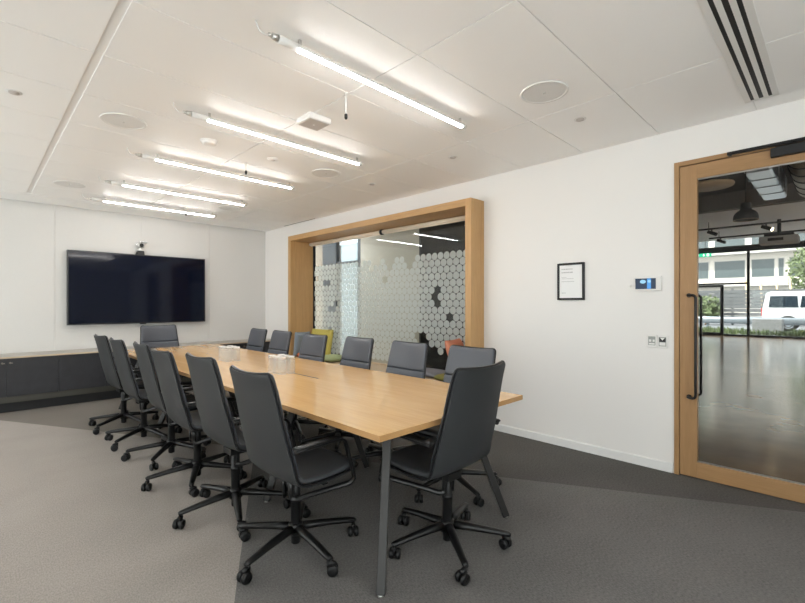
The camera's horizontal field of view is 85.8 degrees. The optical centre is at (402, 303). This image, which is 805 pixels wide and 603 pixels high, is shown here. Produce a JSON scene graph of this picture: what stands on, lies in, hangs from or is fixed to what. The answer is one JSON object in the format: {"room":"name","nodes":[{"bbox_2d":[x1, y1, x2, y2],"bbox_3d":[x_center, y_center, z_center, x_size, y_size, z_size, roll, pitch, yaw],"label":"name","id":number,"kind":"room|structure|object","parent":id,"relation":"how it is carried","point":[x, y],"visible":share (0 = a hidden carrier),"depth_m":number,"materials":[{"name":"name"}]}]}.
{"room":"conference room","nodes":[
{"label":"conference room","id":0,"kind":"room"},
{"bbox_2d":[0,198,264,353],"bbox_3d":[-4.912,-0.075,5.755,6.528,2.750,0.200,0,0,-45],"label":"wall","id":1,"kind":"structure","parent":0,"point":[35,238],"depth_m":6.17,"materials":[{"name":"paint"}]},
{"bbox_2d":[66,250,204,324],"bbox_3d":[-3.919,-0.218,6.523,1.807,1.036,0.099,0,-1,-45],"label":"television","id":2,"kind":"object","parent":1,"relation":"attached to","point":[103,287],"visible":1,"depth_m":6.40,"materials":[{"name":"black"}]},
{"bbox_2d":[135,241,146,254],"bbox_3d":[-3.915,-0.840,6.494,0.150,0.208,0.096,0,0,-45],"label":"camera","id":3,"kind":"object","parent":2,"relation":"on","point":[140,244],"visible":1,"depth_m":6.46,"materials":[{"name":"white plastic"}]},
{"bbox_2d":[323,242,340,353],"bbox_3d":[-1.409,-0.075,8.643,0.130,2.750,0.460,0,0,-45],"label":"pillar","id":4,"kind":"structure","parent":0,"point":[329,250],"depth_m":8.56,"materials":[{"name":"black"}]},
{"bbox_2d":[341,239,357,339],"bbox_3d":[-2.993,-2.175,15.944,0.200,7.050,17.140,0,0,-45],"label":"wall","id":5,"kind":"structure","parent":0,"point":[349,249],"depth_m":14.54,"materials":[{"name":"paint"}]},
{"bbox_2d":[316,229,418,363],"bbox_3d":[-1.279,-0.075,8.519,0.120,2.750,4.500,0,0,-45],"label":"wall","id":6,"kind":"structure","parent":0,"point":[387,247],"depth_m":7.38,"materials":[{"name":"beige paint"}]},
{"bbox_2d":[336,238,360,354],"bbox_3d":[-0.997,-0.015,8.207,0.080,2.630,0.740,0,0,-45],"label":"window","id":7,"kind":"structure","parent":6,"relation":"in","point":[359,240],"depth_m":8.17,"materials":[{"name":"black metal"}]},
{"bbox_2d":[0,0,804,231],"bbox_3d":[-1.411,-1.406,2.294,6.628,0.150,9.845,0,0,-45],"label":"ceiling","id":8,"kind":"structure","parent":0,"point":[635,69],"depth_m":2.70,"materials":[{"name":"white paint"}]},
{"bbox_2d":[5,89,22,95],"bbox_3d":[-2.438,-1.328,2.719,0.084,0.012,0.084,0,0,-45],"label":"sprinkler","id":9,"kind":"object","parent":8,"relation":"attached to","point":[11,91],"visible":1,"depth_m":2.71,"materials":[{"name":"grey plastic"}]},
{"bbox_2d":[53,180,85,187],"bbox_3d":[-3.687,-1.325,4.805,0.292,0.012,0.292,0,0,-45],"label":"ceiling speaker","id":10,"kind":"object","parent":8,"relation":"attached to","point":[70,184],"visible":1,"depth_m":4.80,"materials":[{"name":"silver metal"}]},
{"bbox_2d":[100,113,146,129],"bbox_3d":[-2.025,-1.325,3.150,0.292,0.012,0.292,0,0,-45],"label":"ceiling speaker","id":11,"kind":"object","parent":8,"relation":"attached to","point":[119,120],"visible":1,"depth_m":3.14,"materials":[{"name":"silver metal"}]},
{"bbox_2d":[82,194,216,216],"bbox_3d":[-3.296,-1.299,5.788,1.601,0.066,0.042,0,0,-45],"label":"batten","id":12,"kind":"object","parent":8,"relation":"attached to","point":[90,198],"visible":1,"depth_m":5.71,"materials":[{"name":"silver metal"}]},
{"bbox_2d":[104,201,213,216],"bbox_3d":[-3.235,-1.272,5.848,1.340,0.010,0.033,0,0,-45],"label":"diffuser","id":13,"kind":"object","parent":12,"relation":"attached to","point":[116,202],"depth_m":5.81,"materials":[{"name":"white plastic"}]},
{"bbox_2d":[98,176,246,205],"bbox_3d":[-2.592,-1.299,5.064,1.601,0.066,0.042,0,0,-45],"label":"batten","id":14,"kind":"object","parent":8,"relation":"attached to","point":[123,183],"visible":1,"depth_m":4.98,"materials":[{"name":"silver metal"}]},
{"bbox_2d":[123,185,243,205],"bbox_3d":[-2.531,-1.272,5.123,1.340,0.010,0.033,0,0,-45],"label":"diffuser","id":15,"kind":"object","parent":14,"relation":"attached to","point":[132,186],"depth_m":5.07,"materials":[{"name":"white plastic"}]},
{"bbox_2d":[200,138,217,146],"bbox_3d":[-1.579,-1.314,3.537,0.136,0.034,0.136,0,0,-45],"label":"smoke detector","id":16,"kind":"object","parent":8,"relation":"attached to","point":[209,142],"visible":1,"depth_m":3.50,"materials":[{"name":"white plastic"}]},
{"bbox_2d":[127,148,294,188],"bbox_3d":[-1.768,-1.299,4.240,1.601,0.066,0.042,0,0,-45],"label":"batten","id":17,"kind":"object","parent":8,"relation":"attached to","point":[146,156],"visible":1,"depth_m":4.14,"materials":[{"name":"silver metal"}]},
{"bbox_2d":[156,159,290,188],"bbox_3d":[-1.707,-1.272,4.300,1.340,0.010,0.033,0,0,-45],"label":"diffuser","id":18,"kind":"object","parent":17,"relation":"attached to","point":[169,161],"depth_m":4.22,"materials":[{"name":"white plastic"}]},
{"bbox_2d":[219,206,240,210],"bbox_3d":[-2.390,-1.325,6.006,0.292,0.012,0.292,0,0,-45],"label":"ceiling speaker","id":19,"kind":"object","parent":8,"relation":"attached to","point":[230,208],"visible":1,"depth_m":6.01,"materials":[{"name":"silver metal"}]},
{"bbox_2d":[173,103,362,165],"bbox_3d":[-0.941,-1.299,3.420,1.601,0.066,0.042,0,0,-45],"label":"batten","id":20,"kind":"object","parent":8,"relation":"attached to","point":[209,119],"visible":1,"depth_m":3.30,"materials":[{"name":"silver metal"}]},
{"bbox_2d":[207,119,358,164],"bbox_3d":[-0.879,-1.272,3.479,1.340,0.010,0.033,0,0,-45],"label":"diffuser","id":21,"kind":"object","parent":20,"relation":"attached to","point":[216,121],"depth_m":3.38,"materials":[{"name":"white plastic"}]},
{"bbox_2d":[267,157,278,161],"bbox_3d":[-1.188,-1.323,3.976,0.104,0.021,0.104,0,0,-45],"label":"sensor","id":22,"kind":"object","parent":8,"relation":"attached to","point":[272,159],"visible":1,"depth_m":3.96,"materials":[{"name":"white plastic"}]},
{"bbox_2d":[296,112,330,130],"bbox_3d":[-0.637,-1.307,3.114,0.180,0.047,0.180,0,0,-45],"label":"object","id":23,"kind":"object","parent":8,"relation":"attached to","point":[310,120],"visible":1,"depth_m":3.08,"materials":[{"name":"white plastic"}]},
{"bbox_2d":[311,169,339,177],"bbox_3d":[-0.777,-1.325,4.402,0.292,0.012,0.292,0,0,-45],"label":"ceiling speaker","id":24,"kind":"object","parent":8,"relation":"attached to","point":[325,173],"visible":1,"depth_m":4.40,"materials":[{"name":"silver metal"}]},
{"bbox_2d":[313,170,338,176],"bbox_3d":[-0.777,-1.325,4.402,0.261,0.002,0.261,0,0,-10],"label":"grille","id":25,"kind":"object","parent":24,"relation":"attached to","point":[319,173],"depth_m":4.40,"materials":[{"name":"white metal"}]},
{"bbox_2d":[255,20,466,128],"bbox_3d":[-0.114,-1.299,2.585,1.601,0.066,0.042,0,0,-45],"label":"batten","id":26,"kind":"object","parent":8,"relation":"attached to","point":[298,48],"visible":1,"depth_m":2.42,"materials":[{"name":"white plastic"}]},
{"bbox_2d":[297,48,462,127],"bbox_3d":[-0.052,-1.272,2.645,1.340,0.010,0.033,0,0,-45],"label":"diffuser","id":27,"kind":"object","parent":26,"relation":"attached to","point":[307,52],"depth_m":2.52,"materials":[{"name":"white plastic"}]},
{"bbox_2d":[520,81,568,103],"bbox_3d":[0.888,-1.325,2.720,0.292,0.012,0.292,0,0,-45],"label":"ceiling speaker","id":28,"kind":"object","parent":8,"relation":"attached to","point":[544,91],"visible":1,"depth_m":2.71,"materials":[{"name":"white plastic"}]},
{"bbox_2d":[574,117,585,121],"bbox_3d":[1.277,-1.328,3.116,0.084,0.012,0.084,0,0,-45],"label":"sprinkler","id":29,"kind":"object","parent":8,"relation":"attached to","point":[578,119],"visible":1,"depth_m":3.10,"materials":[{"name":"white plastic"}]},
{"bbox_2d":[697,0,778,102],"bbox_3d":[1.643,-1.331,2.128,1.930,0.008,0.172,0,0,-45],"label":"ceiling vent","id":30,"kind":"object","parent":8,"relation":"in","point":[734,25],"visible":1,"depth_m":2.21,"materials":[{"name":"white plastic"}]},
{"bbox_2d":[0,390,804,602],"bbox_3d":[-1.407,1.300,2.333,6.488,0.001,9.695,0,0,-45],"label":"floor","id":31,"kind":"structure","parent":0,"point":[78,525],"depth_m":2.44,"materials":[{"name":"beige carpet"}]},
{"bbox_2d":[0,355,58,412],"bbox_3d":[-4.849,0.973,5.288,0.980,0.654,0.522,0,0,-45],"label":"base cabinet","id":32,"kind":"object","parent":31,"relation":"on","point":[26,383],"visible":1,"depth_m":5.28,"materials":[{"name":"grey laminate"}]},
{"bbox_2d":[58,353,143,405],"bbox_3d":[-4.153,0.973,5.978,0.980,0.654,0.522,0,0,-45],"label":"base cabinet","id":33,"kind":"object","parent":31,"relation":"on","point":[82,378],"visible":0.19,"depth_m":5.66,"materials":[{"name":"grey laminate"}]},
{"bbox_2d":[88,334,158,434],"bbox_3d":[-2.985,0.808,4.660,0.649,0.982,0.654,0,0,42],"label":"office chair","id":34,"kind":"object","parent":31,"relation":"on","point":[108,363],"visible":0.74,"depth_m":4.51,"materials":[{"name":"black paint"}]},
{"bbox_2d":[104,337,181,451],"bbox_3d":[-2.474,0.808,4.171,0.650,0.982,0.648,0,0,44],"label":"office chair","id":35,"kind":"object","parent":31,"relation":"on","point":[128,380],"visible":0.76,"depth_m":4.00,"materials":[{"name":"black paint"}]},
{"bbox_2d":[136,324,189,403],"bbox_3d":[-3.244,0.795,5.876,0.658,1.009,0.664,0,0,38],"label":"office chair","id":36,"kind":"object","parent":31,"relation":"on","point":[156,336],"visible":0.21,"depth_m":6.00,"materials":[{"name":"black paint"}]},
{"bbox_2d":[121,341,210,470],"bbox_3d":[-1.994,0.808,3.735,0.703,0.982,0.635,0,0,-44],"label":"office chair","id":37,"kind":"object","parent":31,"relation":"on","point":[143,351],"visible":0.76,"depth_m":3.57,"materials":[{"name":"black paint"}]},
{"bbox_2d":[144,372,191,388],"bbox_3d":[-3.457,0.973,6.668,0.980,0.654,0.522,0,0,-45],"label":"base cabinet","id":38,"kind":"object","parent":31,"relation":"on","point":[185,380],"visible":0.1,"depth_m":6.56,"materials":[{"name":"grey laminate"}]},
{"bbox_2d":[141,347,246,496],"bbox_3d":[-1.552,0.808,3.226,0.696,0.982,0.673,0,0,-45],"label":"office chair","id":39,"kind":"object","parent":31,"relation":"on","point":[176,405],"visible":0.77,"depth_m":3.05,"materials":[{"name":"black paint"}]},
{"bbox_2d":[172,352,294,531],"bbox_3d":[-1.081,0.800,2.730,0.676,0.998,0.689,0,0,44],"label":"office chair","id":40,"kind":"object","parent":31,"relation":"on","point":[217,422],"visible":0.7,"depth_m":2.58,"materials":[{"name":"black paint"}]},
{"bbox_2d":[223,341,269,352],"bbox_3d":[-2.761,0.973,7.358,0.980,0.654,0.522,0,0,-45],"label":"base cabinet","id":41,"kind":"object","parent":31,"relation":"on","point":[242,345],"visible":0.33,"depth_m":7.17,"materials":[{"name":"grey laminate"}]},
{"bbox_2d":[0,338,270,358],"bbox_3d":[-4.621,0.637,5.525,6.410,0.019,0.531,0,0,-45],"label":"countertop","id":42,"kind":"structure","parent":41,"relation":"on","point":[92,350],"depth_m":5.73,"materials":[{"name":"stone"}]},
{"bbox_2d":[228,328,267,403],"bbox_3d":[-2.029,0.808,5.391,0.670,0.983,0.644,0,0,35],"label":"office chair","id":43,"kind":"object","parent":31,"relation":"on","point":[257,337],"visible":0.25,"depth_m":5.56,"materials":[{"name":"black paint"}]},
{"bbox_2d":[231,330,291,417],"bbox_3d":[-1.606,0.808,5.013,0.635,0.982,0.682,0,0,-45],"label":"office chair","id":44,"kind":"object","parent":31,"relation":"on","point":[280,340],"visible":0.28,"depth_m":5.12,"materials":[{"name":"black paint"}]},
{"bbox_2d":[229,365,358,584],"bbox_3d":[-0.557,0.808,2.278,0.671,0.983,0.690,0,0,44],"label":"office chair","id":45,"kind":"object","parent":31,"relation":"on","point":[263,426],"visible":1,"depth_m":2.16,"materials":[{"name":"grey leather"}]},
{"bbox_2d":[286,333,328,441],"bbox_3d":[-1.103,0.808,4.368,0.683,0.982,0.691,0,0,44],"label":"office chair","id":46,"kind":"object","parent":31,"relation":"on","point":[313,346],"visible":0.25,"depth_m":4.47,"materials":[{"name":"black paint"}]},
{"bbox_2d":[118,344,522,597],"bbox_3d":[-1.381,0.935,4.015,1.199,0.731,4.853,0,0,-45],"label":"meeting table","id":47,"kind":"object","parent":31,"relation":"on","point":[378,406],"visible":0.69,"depth_m":2.71,"materials":[{"name":"brown wood"}]},
{"bbox_2d":[278,356,285,374],"bbox_3d":[-0.979,0.498,3.521,0.068,0.143,0.067,0,0,-45],"label":"drinking glass","id":48,"kind":"object","parent":47,"relation":"on","point":[279,357],"visible":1,"depth_m":3.50,"materials":[{"name":"clear glass"}]},
{"bbox_2d":[287,355,294,373],"bbox_3d":[-0.921,0.498,3.579,0.068,0.143,0.067,0,0,-45],"label":"drinking glass","id":49,"kind":"object","parent":47,"relation":"on","point":[288,356],"visible":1,"depth_m":3.56,"materials":[{"name":"clear glass"}]},
{"bbox_2d":[298,336,374,453],"bbox_3d":[-0.600,0.808,3.996,0.704,0.982,0.662,0,0,-44],"label":"office chair","id":50,"kind":"object","parent":31,"relation":"on","point":[357,351],"visible":0.38,"depth_m":4.06,"materials":[{"name":"black paint"}]},
{"bbox_2d":[352,340,428,481],"bbox_3d":[-0.103,0.808,3.500,0.648,0.982,0.705,0,0,-45],"label":"office chair","id":51,"kind":"object","parent":31,"relation":"on","point":[405,358],"visible":0.33,"depth_m":3.60,"materials":[{"name":"black paint"}]},
{"bbox_2d":[379,360,511,585],"bbox_3d":[0.219,0.799,2.366,0.669,1.001,0.652,0,0,-45],"label":"office chair","id":52,"kind":"object","parent":31,"relation":"on","point":[466,430],"visible":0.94,"depth_m":2.20,"materials":[{"name":"black paint"}]},
{"bbox_2d":[409,345,501,506],"bbox_3d":[0.319,0.808,3.056,0.686,0.982,0.677,0,0,-45],"label":"office chair","id":53,"kind":"object","parent":31,"relation":"on","point":[458,356],"visible":0.39,"depth_m":3.12,"materials":[{"name":"black paint"}]},
{"bbox_2d":[419,221,464,369],"bbox_3d":[5.894,-0.950,12.539,17.972,4.500,0.190,0,0,-45],"label":"wall","id":54,"kind":"structure","parent":0,"point":[449,237],"depth_m":7.23,"materials":[{"name":"grey paint"}]},
{"bbox_2d":[699,183,804,213],"bbox_3d":[11.903,-2.885,9.477,0.250,0.470,12.700,0,0,-45],"label":"trim","id":55,"kind":"structure","parent":54,"relation":"attached to","point":[729,201],"depth_m":11.96,"materials":[{"name":"grey"}]},
{"bbox_2d":[699,240,804,338],"bbox_3d":[16.785,-0.675,14.318,0.140,3.950,12.700,0,0,-45],"label":"window","id":56,"kind":"structure","parent":54,"relation":"in","point":[753,247],"depth_m":17.28,"materials":[{"name":"clear glass"}]},
{"bbox_2d":[699,285,723,334],"bbox_3d":[12.824,0.245,18.206,0.130,2.070,1.080,0,0,-45],"label":"door","id":57,"kind":"structure","parent":56,"relation":"attached to","point":[721,332],"depth_m":17.88,"materials":[{"name":"black metal"}]},
{"bbox_2d":[265,98,804,472],"bbox_3d":[0.907,-0.075,4.663,0.200,2.750,9.945,0,0,-45],"label":"wall","id":58,"kind":"structure","parent":0,"point":[584,371],"depth_m":3.79,"materials":[{"name":"white paint"}]},
{"bbox_2d":[288,198,483,381],"bbox_3d":[-0.405,-0.072,5.856,0.470,2.025,3.607,0,0,-45],"label":"window","id":59,"kind":"structure","parent":58,"relation":"in","point":[302,268],"depth_m":5.77,"materials":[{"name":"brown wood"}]},
{"bbox_2d":[293,331,309,355],"bbox_3d":[-1.621,0.640,6.968,0.137,0.388,0.281,0,0,41],"label":"cushion","id":60,"kind":"object","parent":59,"relation":"on","point":[298,337],"visible":0.52,"depth_m":6.87,"materials":[{"name":"grey fabric"}]},
{"bbox_2d":[311,329,332,354],"bbox_3d":[-1.293,0.610,6.872,0.505,0.422,0.158,0,0,40],"label":"cushion","id":61,"kind":"object","parent":59,"relation":"on","point":[329,333],"visible":0.41,"depth_m":6.73,"materials":[{"name":"yellow fabric"}]},
{"bbox_2d":[324,354,341,361],"bbox_3d":[-1.033,0.800,6.425,0.373,0.090,0.336,0,0,41],"label":"seat cushion","id":62,"kind":"object","parent":59,"relation":"on","point":[330,357],"visible":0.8,"depth_m":6.28,"materials":[{"name":"green fabric"}]},
{"bbox_2d":[309,230,380,246],"bbox_3d":[-0.898,-0.977,6.516,0.074,0.074,1.761,0,0,-45],"label":"roller blind","id":63,"kind":"object","parent":59,"relation":"attached to","point":[376,233],"visible":0.88,"depth_m":6.41,"materials":[{"name":"beige fabric"}]},
{"bbox_2d":[380,215,464,234],"bbox_3d":[0.302,-0.977,5.306,0.074,0.074,1.651,0,0,-45],"label":"roller blind","id":64,"kind":"object","parent":59,"relation":"attached to","point":[459,218],"visible":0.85,"depth_m":5.32,"materials":[{"name":"beige fabric"}]},
{"bbox_2d":[425,368,444,377],"bbox_3d":[0.319,0.810,5.132,0.336,0.070,0.466,0,0,-45],"label":"seat cushion","id":65,"kind":"object","parent":59,"relation":"on","point":[430,372],"visible":0.44,"depth_m":4.99,"materials":[{"name":"grey fabric"}]},
{"bbox_2d":[434,373,443,380],"bbox_3d":[0.480,0.810,4.799,0.205,0.070,0.186,0,0,-45],"label":"seat cushion","id":66,"kind":"object","parent":59,"relation":"on","point":[440,377],"visible":0.34,"depth_m":4.75,"materials":[{"name":"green fabric"}]},
{"bbox_2d":[445,338,463,354],"bbox_3d":[0.625,0.607,4.823,0.207,0.421,0.397,0,0,33],"label":"cushion","id":67,"kind":"object","parent":59,"relation":"on","point":[448,343],"visible":0.21,"depth_m":4.75,"materials":[{"name":"orange fabric"}]},
{"bbox_2d":[557,262,584,299],"bbox_3d":[1.513,-0.203,3.897,0.018,0.335,0.248,0,0,-45],"label":"framed notice","id":68,"kind":"object","parent":58,"relation":"attached to","point":[570,276],"visible":1,"depth_m":3.89,"materials":[{"name":"black plastic"}]},
{"bbox_2d":[494,424,672,472],"bbox_3d":[1.053,1.263,4.367,0.014,0.074,9.120,0,0,-45],"label":"baseboard","id":69,"kind":"structure","parent":58,"relation":"attached to","point":[605,452],"depth_m":3.77,"materials":[{"name":"white paint"}]},
{"bbox_2d":[635,276,661,290],"bbox_3d":[1.954,-0.162,3.449,0.027,0.116,0.194,0,0,-45],"label":"panel","id":70,"kind":"object","parent":58,"relation":"attached to","point":[646,283],"visible":1,"depth_m":3.43,"materials":[{"name":"white plastic"}]},
{"bbox_2d":[647,334,656,347],"bbox_3d":[1.977,0.292,3.432,0.015,0.102,0.072,0,0,-45],"label":"wall plate","id":71,"kind":"object","parent":58,"relation":"attached to","point":[651,339],"visible":1,"depth_m":3.43,"materials":[{"name":"white plastic"}]},
{"bbox_2d":[657,335,667,348],"bbox_3d":[2.029,0.294,3.379,0.015,0.102,0.072,0,0,-45],"label":"wall plate","id":72,"kind":"object","parent":58,"relation":"attached to","point":[662,340],"visible":1,"depth_m":3.37,"materials":[{"name":"white plastic"}]},
{"bbox_2d":[674,137,804,503],"bbox_3d":[2.567,0.111,2.934,0.288,2.379,1.233,0,0,-45],"label":"door","id":73,"kind":"structure","parent":58,"relation":"in","point":[687,174],"depth_m":3.24,"materials":[{"name":"brown wood"}]},
{"bbox_2d":[699,165,792,196],"bbox_3d":[7.865,-3.170,5.580,10.972,0.100,12.850,0,0,-45],"label":"ceiling","id":74,"kind":"structure","parent":0,"point":[739,178],"depth_m":11.13,"materials":[{"name":"grey paint"}]},
{"bbox_2d":[699,178,734,191],"bbox_3d":[5.976,-2.700,8.460,0.820,0.840,0.820,0,0,-45],"label":"pendant lamp","id":75,"kind":"object","parent":74,"relation":"hanging from","point":[708,185],"visible":0.73,"depth_m":8.27,"materials":[{"name":"beige wood"}]},
{"bbox_2d":[733,172,758,221],"bbox_3d":[5.003,-2.171,6.316,0.303,1.899,0.303,0,0,-45],"label":"pendant lamp","id":76,"kind":"object","parent":74,"relation":"hanging from","point":[746,213],"visible":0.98,"depth_m":6.26,"materials":[{"name":"black metal"}]},
{"bbox_2d":[744,166,786,199],"bbox_3d":[7.178,-2.706,8.525,2.900,0.828,0.416,0,0,-45],"label":"ceiling light","id":77,"kind":"object","parent":74,"relation":"hanging from","point":[770,183],"visible":0.59,"depth_m":8.34,"materials":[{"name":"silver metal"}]},
{"bbox_2d":[787,162,804,196],"bbox_3d":[7.480,-2.667,8.008,3.100,0.905,0.470,0,0,-45],"label":"air duct","id":78,"kind":"object","parent":74,"relation":"hanging from","point":[797,170],"visible":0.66,"depth_m":7.67,"materials":[{"name":"silver metal"}]},
{"bbox_2d":[699,335,804,482],"bbox_3d":[8.809,1.311,9.578,18.202,0.018,17.200,0,0,-45],"label":"floor","id":79,"kind":"structure","parent":0,"point":[752,399],"depth_m":5.56,"materials":[{"name":"concrete"}]},
{"bbox_2d":[699,201,804,241],"bbox_3d":[14.424,-2.725,11.977,6.850,0.150,12.700,0,0,-45],"label":"ceiling","id":80,"kind":"structure","parent":0,"point":[789,211],"depth_m":13.92,"materials":[{"name":"black paint"}]},
{"bbox_2d":[699,253,710,256],"bbox_3d":[12.571,-2.305,17.998,0.062,0.690,0.420,0,0,-45],"label":"exit sign","id":81,"kind":"object","parent":80,"relation":"hanging from","point":[703,254],"visible":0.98,"depth_m":17.96,"materials":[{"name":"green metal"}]},
{"bbox_2d":[699,218,804,235],"bbox_3d":[12.241,-2.410,11.629,0.184,0.480,7.280,0,0,-45],"label":"track light","id":82,"kind":"object","parent":80,"relation":"hanging from","point":[763,226],"visible":0.99,"depth_m":13.15,"materials":[{"name":"black metal"}]},
{"bbox_2d":[709,229,804,243],"bbox_3d":[13.762,-2.410,13.574,0.184,0.480,6.900,0,0,-45],"label":"track light","id":83,"kind":"object","parent":80,"relation":"hanging from","point":[717,238],"visible":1,"depth_m":15.20,"materials":[{"name":"black metal"}]},
{"bbox_2d":[759,219,799,245],"bbox_3d":[11.773,-2.265,13.545,0.605,0.770,0.940,0,0,-45],"label":"projector","id":84,"kind":"object","parent":80,"relation":"hanging from","point":[779,238],"visible":1,"depth_m":13.41,"materials":[{"name":"grey metal"}]},
{"bbox_2d":[768,237,782,240],"bbox_3d":[11.515,-2.005,13.381,0.006,0.090,0.370,0,0,-45],"label":"vent","id":85,"kind":"object","parent":84,"relation":"attached to","point":[769,238],"depth_m":13.38,"materials":[{"name":"black"}]},
{"label":"outside","id":86,"kind":"structure","parent":0,"visible":0},
{"bbox_2d":[342,316,804,343],"bbox_3d":[47.965,1.345,54.595,135.000,0.030,130.000,0,0,-45],"label":"ground","id":87,"kind":"structure","parent":86,"point":[713,325],"depth_m":25.61,"materials":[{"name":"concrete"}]},
{"bbox_2d":[699,295,725,324],"bbox_3d":[19.313,0.390,27.434,1.672,2.012,1.848,0,0,-45],"label":"shrub","id":88,"kind":"object","parent":87,"relation":"on","point":[713,308],"visible":0.59,"depth_m":27.05,"materials":[{"name":"green plant"}]},
{"bbox_2d":[699,233,804,315],"bbox_3d":[45.358,-8.670,48.490,15.300,20.000,85.000,0,0,-45],"label":"apartment building","id":89,"kind":"structure","parent":87,"relation":"on","point":[766,265],"depth_m":47.33,"materials":[{"name":"grey concrete"}]},
{"bbox_2d":[699,289,804,324],"bbox_3d":[22.075,0.180,26.111,0.180,2.300,28.000,0,0,-45],"label":"fence","id":90,"kind":"object","parent":87,"relation":"on","point":[756,300],"visible":0.1,"depth_m":27.00,"materials":[{"name":"black metal"}]},
{"bbox_2d":[699,326,804,336],"bbox_3d":[17.114,1.185,18.392,3.151,0.290,16.106,0,0,-45],"label":"grass","id":91,"kind":"structure","parent":87,"relation":"on","point":[727,330],"depth_m":18.91,"materials":[{"name":"green plant"}]},
{"bbox_2d":[699,316,804,329],"bbox_3d":[17.727,0.985,20.391,0.210,0.690,24.000,0,0,-45],"label":"guard rail","id":92,"kind":"object","parent":87,"relation":"on","point":[705,319],"visible":0.16,"depth_m":21.34,"materials":[{"name":"grey metal"}]},
{"bbox_2d":[752,318,783,332],"bbox_3d":[16.727,1.005,19.844,0.700,0.650,1.070,0,0,-45],"label":"concrete block","id":93,"kind":"object","parent":87,"relation":"on","point":[776,324],"visible":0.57,"depth_m":19.58,"materials":[{"name":"white concrete"}]},
{"bbox_2d":[761,290,804,330],"bbox_3d":[20.296,0.325,20.580,1.845,2.010,4.890,0,0,-45],"label":"van","id":94,"kind":"object","parent":87,"relation":"on","point":[776,303],"visible":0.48,"depth_m":21.06,"materials":[{"name":"white paint"}]},
{"bbox_2d":[785,247,804,288],"bbox_3d":[25.290,-1.326,26.333,3.175,5.330,3.076,0,0,-45],"label":"street tree","id":95,"kind":"object","parent":87,"relation":"on","point":[800,271],"visible":0.92,"depth_m":26.75,"materials":[{"name":"green plant"}]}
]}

